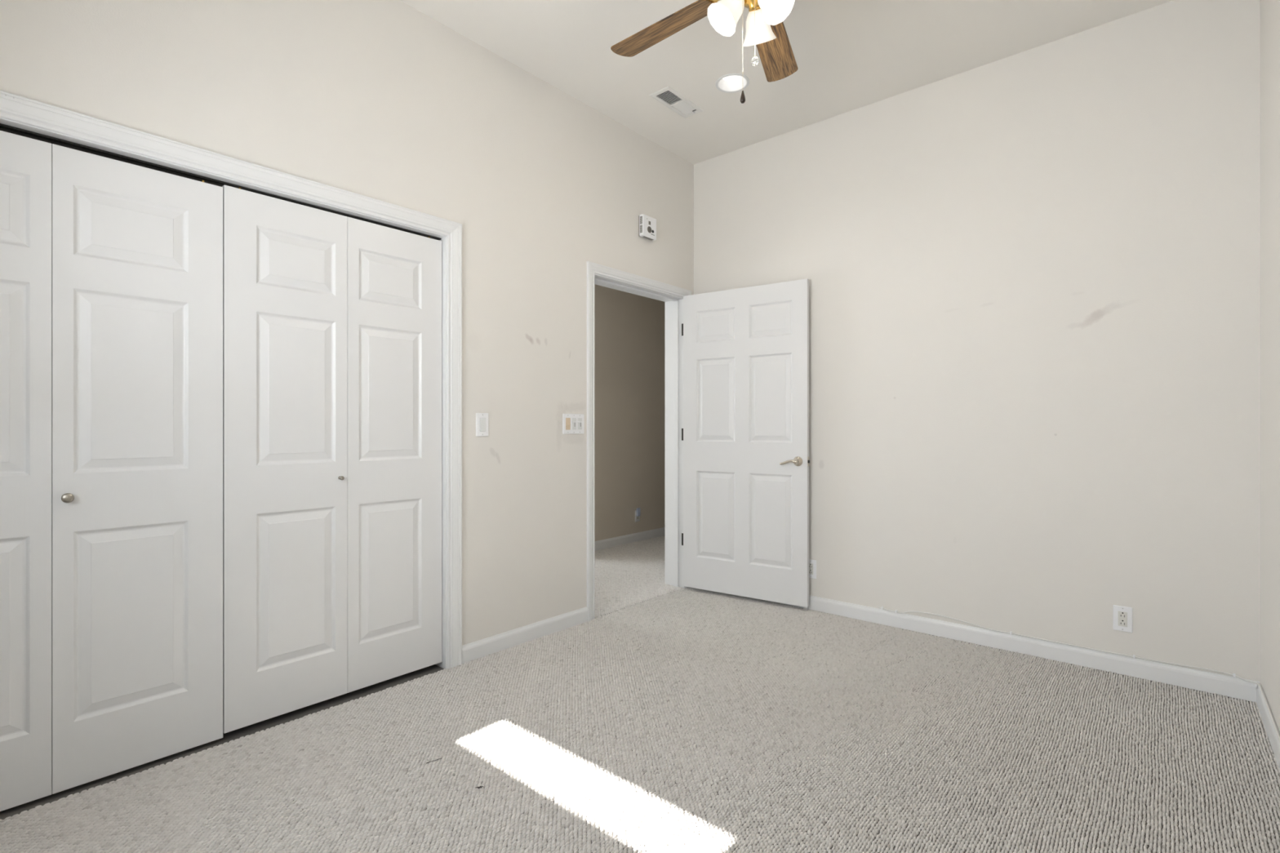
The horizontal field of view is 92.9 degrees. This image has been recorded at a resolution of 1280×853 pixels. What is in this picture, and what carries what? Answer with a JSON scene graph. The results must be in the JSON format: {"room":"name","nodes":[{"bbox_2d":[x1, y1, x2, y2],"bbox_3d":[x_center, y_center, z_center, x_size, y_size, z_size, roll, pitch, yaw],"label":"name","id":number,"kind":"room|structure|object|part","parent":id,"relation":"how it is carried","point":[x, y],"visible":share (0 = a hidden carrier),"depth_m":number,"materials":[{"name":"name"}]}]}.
{"room":"empty bedroom","nodes":[
{"label":"empty bedroom","id":0,"kind":"room"},
{"bbox_2d":[0,0,693,668],"bbox_3d":[-1.033,-0.465,2.834,0.170,3.210,4.158,0,0,41],"label":"wall","id":1,"kind":"structure","parent":0,"point":[384,100],"depth_m":2.95,"materials":[{"name":"beige paint"}]},
{"bbox_2d":[0,130,222,811],"bbox_3d":[-1.793,0.123,1.856,0.062,1.994,0.890,0,0,41],"label":"door","id":2,"kind":"structure","parent":1,"relation":"in","point":[111,270],"depth_m":1.95,"materials":[{"name":"white paint"}]},
{"bbox_3d":[-1.949,0.130,1.696,0.034,1.982,0.444,0,0,41],"label":"panel","id":3,"kind":"part","parent":2,"relation":"part of","materials":[{"name":"white paint"}]},
{"bbox_3d":[-1.758,0.219,1.869,0.028,0.030,0.030,0,0,41],"label":"knob","id":4,"kind":"part","parent":2,"relation":"part of","materials":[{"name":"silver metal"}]},
{"bbox_2d":[0,90,462,668],"bbox_3d":[-1.532,0.085,2.212,0.153,2.098,1.931,0,0,41],"label":"trim","id":5,"kind":"structure","parent":1,"relation":"attached to","point":[22,116],"depth_m":2.47,"materials":[{"name":"white paint"}]},
{"bbox_2d":[222,184,442,733],"bbox_3d":[-1.217,0.112,2.530,0.063,1.990,0.876,0,0,40],"label":"door","id":6,"kind":"structure","parent":1,"relation":"in","point":[332,322],"depth_m":2.46,"materials":[{"name":"white paint"}]},
{"bbox_3d":[-1.370,0.118,2.372,0.034,1.978,0.438,0,0,40],"label":"panel","id":7,"kind":"part","parent":6,"relation":"part of","materials":[{"name":"white paint"}]},
{"bbox_3d":[-1.224,0.211,2.495,0.028,0.017,0.017,0,0,40],"label":"knob","id":8,"kind":"part","parent":6,"relation":"part of","materials":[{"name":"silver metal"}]},
{"bbox_3d":[-1.085,0.118,2.706,0.034,1.978,0.437,0,0,40],"label":"panel","id":9,"kind":"part","parent":6,"relation":"part of","materials":[{"name":"white paint"}]},
{"bbox_2d":[475,413,488,436],"bbox_3d":[-0.775,-0.009,2.996,0.011,0.115,0.072,0,0,41],"label":"light switch","id":10,"kind":"object","parent":1,"relation":"attached to","point":[482,419],"visible":1,"depth_m":2.99,"materials":[{"name":"white plastic"}]},
{"bbox_2d":[462,606,587,663],"bbox_3d":[-0.579,1.091,3.225,0.012,0.085,0.845,0,0,41],"label":"baseboard","id":11,"kind":"structure","parent":1,"relation":"attached to","point":[476,650],"depth_m":3.17,"materials":[{"name":"white paint"}]},
{"bbox_2d":[562,413,584,434],"bbox_3d":[-0.374,-0.015,3.461,0.014,0.114,0.165,0,0,41],"label":"switch panel","id":12,"kind":"object","parent":1,"relation":"attached to","point":[572,424],"visible":1,"depth_m":3.46,"materials":[{"name":"white plastic"}]},
{"bbox_2d":[586,261,691,622],"bbox_3d":[-0.044,0.086,3.988,0.204,2.095,1.019,0,0,41],"label":"trim","id":13,"kind":"structure","parent":1,"relation":"attached to","point":[672,295],"depth_m":4.28,"materials":[{"name":"white paint"}]},
{"bbox_3d":[-0.115,0.086,4.049,0.017,2.095,1.019,0,0,41],"label":"hall casing","id":14,"kind":"part","parent":13,"relation":"part of","materials":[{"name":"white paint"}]},
{"bbox_2d":[681,279,809,607],"bbox_3d":[0.660,0.102,3.970,0.904,2.009,0.112,0,0,34],"label":"door","id":15,"kind":"structure","parent":13,"relation":"attached to","point":[745,430],"depth_m":3.94,"materials":[{"name":"white paint"}]},
{"bbox_3d":[0.908,0.220,3.744,0.100,0.035,0.021,0,0,35],"label":"lever","id":16,"kind":"part","parent":15,"relation":"part of","materials":[{"name":"silver metal"}]},
{"bbox_3d":[0.959,0.215,3.731,0.061,0.061,0.053,0,0,35],"label":"lever handle","id":17,"kind":"part","parent":15,"relation":"part of","materials":[{"name":"silver metal"}]},
{"bbox_2d":[638,213,656,240],"bbox_3d":[0.051,-1.285,3.934,0.045,0.139,0.139,0,0,41],"label":"alarm box","id":18,"kind":"object","parent":1,"relation":"attached to","point":[646,224],"visible":1,"depth_m":3.90,"materials":[{"name":"grey plastic"}]},
{"bbox_2d":[594,284,664,541],"bbox_3d":[0.057,-0.165,6.188,0.100,2.610,2.530,0,0,41],"label":"wall","id":19,"kind":"structure","parent":0,"point":[629,328],"depth_m":5.89,"materials":[{"name":"beige paint"}]},
{"bbox_2d":[594,527,664,551],"bbox_3d":[0.119,1.091,6.174,0.012,0.085,2.470,0,0,41],"label":"baseboard","id":20,"kind":"structure","parent":19,"relation":"attached to","point":[623,540],"depth_m":5.89,"materials":[{"name":"white paint"}]},
{"bbox_2d":[635,510,639,521],"bbox_3d":[-0.025,0.882,6.008,0.009,0.114,0.070,0,0,41],"label":"power outlet","id":21,"kind":"object","parent":19,"relation":"attached to","point":[637,518],"visible":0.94,"depth_m":6.00,"materials":[{"name":"white plastic"}]},
{"bbox_2d":[635,507,639,516],"bbox_3d":[-0.021,0.841,5.979,0.035,0.082,0.048,0,0,41],"label":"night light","id":22,"kind":"object","parent":21,"relation":"attached to","point":[637,512],"visible":1,"depth_m":5.96,"materials":[{"name":"white plastic"}]},
{"bbox_2d":[0,553,1279,852],"bbox_3d":[-0.185,1.194,3.847,6.200,0.112,6.800,0,0,41],"label":"floor","id":23,"kind":"structure","parent":0,"point":[298,713],"depth_m":2.02,"materials":[{"name":"grey carpet"}]},
{"bbox_2d":[594,535,683,617],"bbox_3d":[-0.019,1.133,4.956,1.390,0.012,3.105,0,0,41],"label":"carpet","id":24,"kind":"structure","parent":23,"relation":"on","point":[639,566],"depth_m":4.63,"materials":[{"name":"beige carpet"}]},
{"bbox_2d":[0,586,1279,852],"bbox_3d":[0.157,1.133,1.908,2.851,0.012,4.012,0,0,41],"label":"carpet","id":25,"kind":"structure","parent":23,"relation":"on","point":[159,802],"depth_m":2.07,"materials":[{"name":"beige carpet"}]},
{"bbox_2d":[400,0,1173,164],"bbox_3d":[0.162,-1.874,1.908,2.850,0.001,4.008,0,0,41],"label":"ceiling","id":26,"kind":"structure","parent":0,"point":[850,55],"depth_m":3.02,"materials":[{"name":"beige paint"}]},
{"bbox_2d":[648,85,703,118],"bbox_3d":[0.215,-1.920,3.523,0.138,0.112,0.340,0,0,41],"label":"ceiling vent","id":27,"kind":"object","parent":26,"relation":"in","point":[668,96],"visible":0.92,"depth_m":3.53,"materials":[{"name":"white metal"}]},
{"bbox_2d":[610,0,798,103],"bbox_3d":[0.366,-1.505,2.218,1.216,0.738,1.267,0,0,41],"label":"ceiling fan","id":28,"kind":"object","parent":26,"relation":"hanging from","point":[765,27],"visible":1,"depth_m":2.34,"materials":[{"name":"brown wood"}]},
{"bbox_3d":[0.089,-1.599,2.456,0.484,0.006,0.141,0,11,41],"label":"blade","id":29,"kind":"part","parent":28,"relation":"part of","materials":[{"name":"brown wood"}]},
{"bbox_3d":[0.299,-1.479,2.172,0.125,0.141,0.127,0,0,41],"label":"lamp shade","id":30,"kind":"part","parent":28,"relation":"part of","materials":[{"name":"white glass"}]},
{"bbox_3d":[0.401,-1.440,2.126,0.003,0.299,0.002,0,0,41],"label":"pull chain","id":31,"kind":"part","parent":28,"relation":"part of","materials":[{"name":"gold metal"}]},
{"bbox_3d":[0.439,-1.479,2.279,0.122,0.141,0.135,0,0,41],"label":"lamp shade","id":32,"kind":"part","parent":28,"relation":"part of","materials":[{"name":"white glass"}]},
{"bbox_3d":[0.450,-1.503,2.126,0.046,0.050,0.043,0,0,41],"label":"bulb","id":33,"kind":"part","parent":28,"relation":"part of","materials":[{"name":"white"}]},
{"bbox_3d":[0.462,-1.479,2.104,0.135,0.141,0.124,0,0,41],"label":"lamp shade","id":34,"kind":"part","parent":28,"relation":"part of","materials":[{"name":"white glass"}]},
{"bbox_3d":[0.566,-1.599,2.569,0.141,0.006,0.484,-12,-5,22],"label":"blade","id":35,"kind":"part","parent":28,"relation":"part of","materials":[{"name":"brown wood"}]},
{"bbox_2d":[715,73,749,93],"bbox_3d":[0.504,-1.895,3.322,0.184,0.052,0.184,0,0,41],"label":"recessed light","id":36,"kind":"object","parent":26,"relation":"in","point":[731,82],"visible":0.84,"depth_m":3.37,"materials":[{"name":"white paint"}]},
{"bbox_2d":[693,0,1259,681],"bbox_3d":[1.507,-0.465,3.493,3.170,3.210,0.150,0,0,41],"label":"wall","id":37,"kind":"structure","parent":0,"point":[1033,274],"depth_m":3.01,"materials":[{"name":"beige paint"}]},
{"bbox_2d":[808,559,816,578],"bbox_3d":[1.059,0.882,3.772,0.070,0.114,0.009,0,0,41],"label":"power outlet","id":38,"kind":"object","parent":37,"relation":"attached to","point":[812,563],"visible":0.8,"depth_m":3.76,"materials":[{"name":"white plastic"}]},
{"bbox_2d":[808,563,813,574],"bbox_3d":[1.058,0.882,3.770,0.033,0.067,0.003,0,0,41],"label":"receptacle","id":39,"kind":"object","parent":38,"relation":"attached to","point":[811,565],"depth_m":3.77,"materials":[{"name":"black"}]},
{"bbox_2d":[768,595,1259,702],"bbox_3d":[1.462,1.091,3.425,2.850,0.085,0.012,0,0,41],"label":"baseboard","id":40,"kind":"structure","parent":37,"relation":"attached to","point":[1190,678],"depth_m":2.95,"materials":[{"name":"white paint"}]},
{"bbox_2d":[1113,604,1132,632],"bbox_3d":[2.209,0.880,2.786,0.070,0.114,0.009,0,0,41],"label":"power outlet","id":41,"kind":"object","parent":37,"relation":"attached to","point":[1122,615],"visible":1,"depth_m":2.78,"materials":[{"name":"white plastic"}]},
{"bbox_2d":[1118,611,1127,626],"bbox_3d":[2.208,0.880,2.784,0.033,0.067,0.003,0,0,41],"label":"receptacle","id":42,"kind":"object","parent":41,"relation":"attached to","point":[1122,615],"depth_m":2.78,"materials":[{"name":"white plastic"}]},
{"bbox_2d":[1259,0,1279,733],"bbox_3d":[1.252,-0.465,0.875,0.150,3.210,4.158,0,0,41],"label":"wall","id":43,"kind":"structure","parent":0,"point":[1269,10],"depth_m":2.27,"materials":[{"name":"beige paint"}]},
{"bbox_2d":[877,606,1279,742],"bbox_3d":[0.931,1.044,1.808,1.544,0.055,3.157,0,0,41],"label":"cable","id":44,"kind":"object","parent":43,"relation":"attached to","point":[1134,656],"visible":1,"depth_m":2.75,"materials":[{"name":"white plastic"}]},
{"bbox_2d":[1256,682,1279,770],"bbox_3d":[1.235,1.091,0.980,0.012,0.085,3.996,0,0,41],"label":"baseboard","id":45,"kind":"structure","parent":43,"relation":"attached to","point":[1273,740],"depth_m":2.21,"materials":[{"name":"white paint"}]}
]}

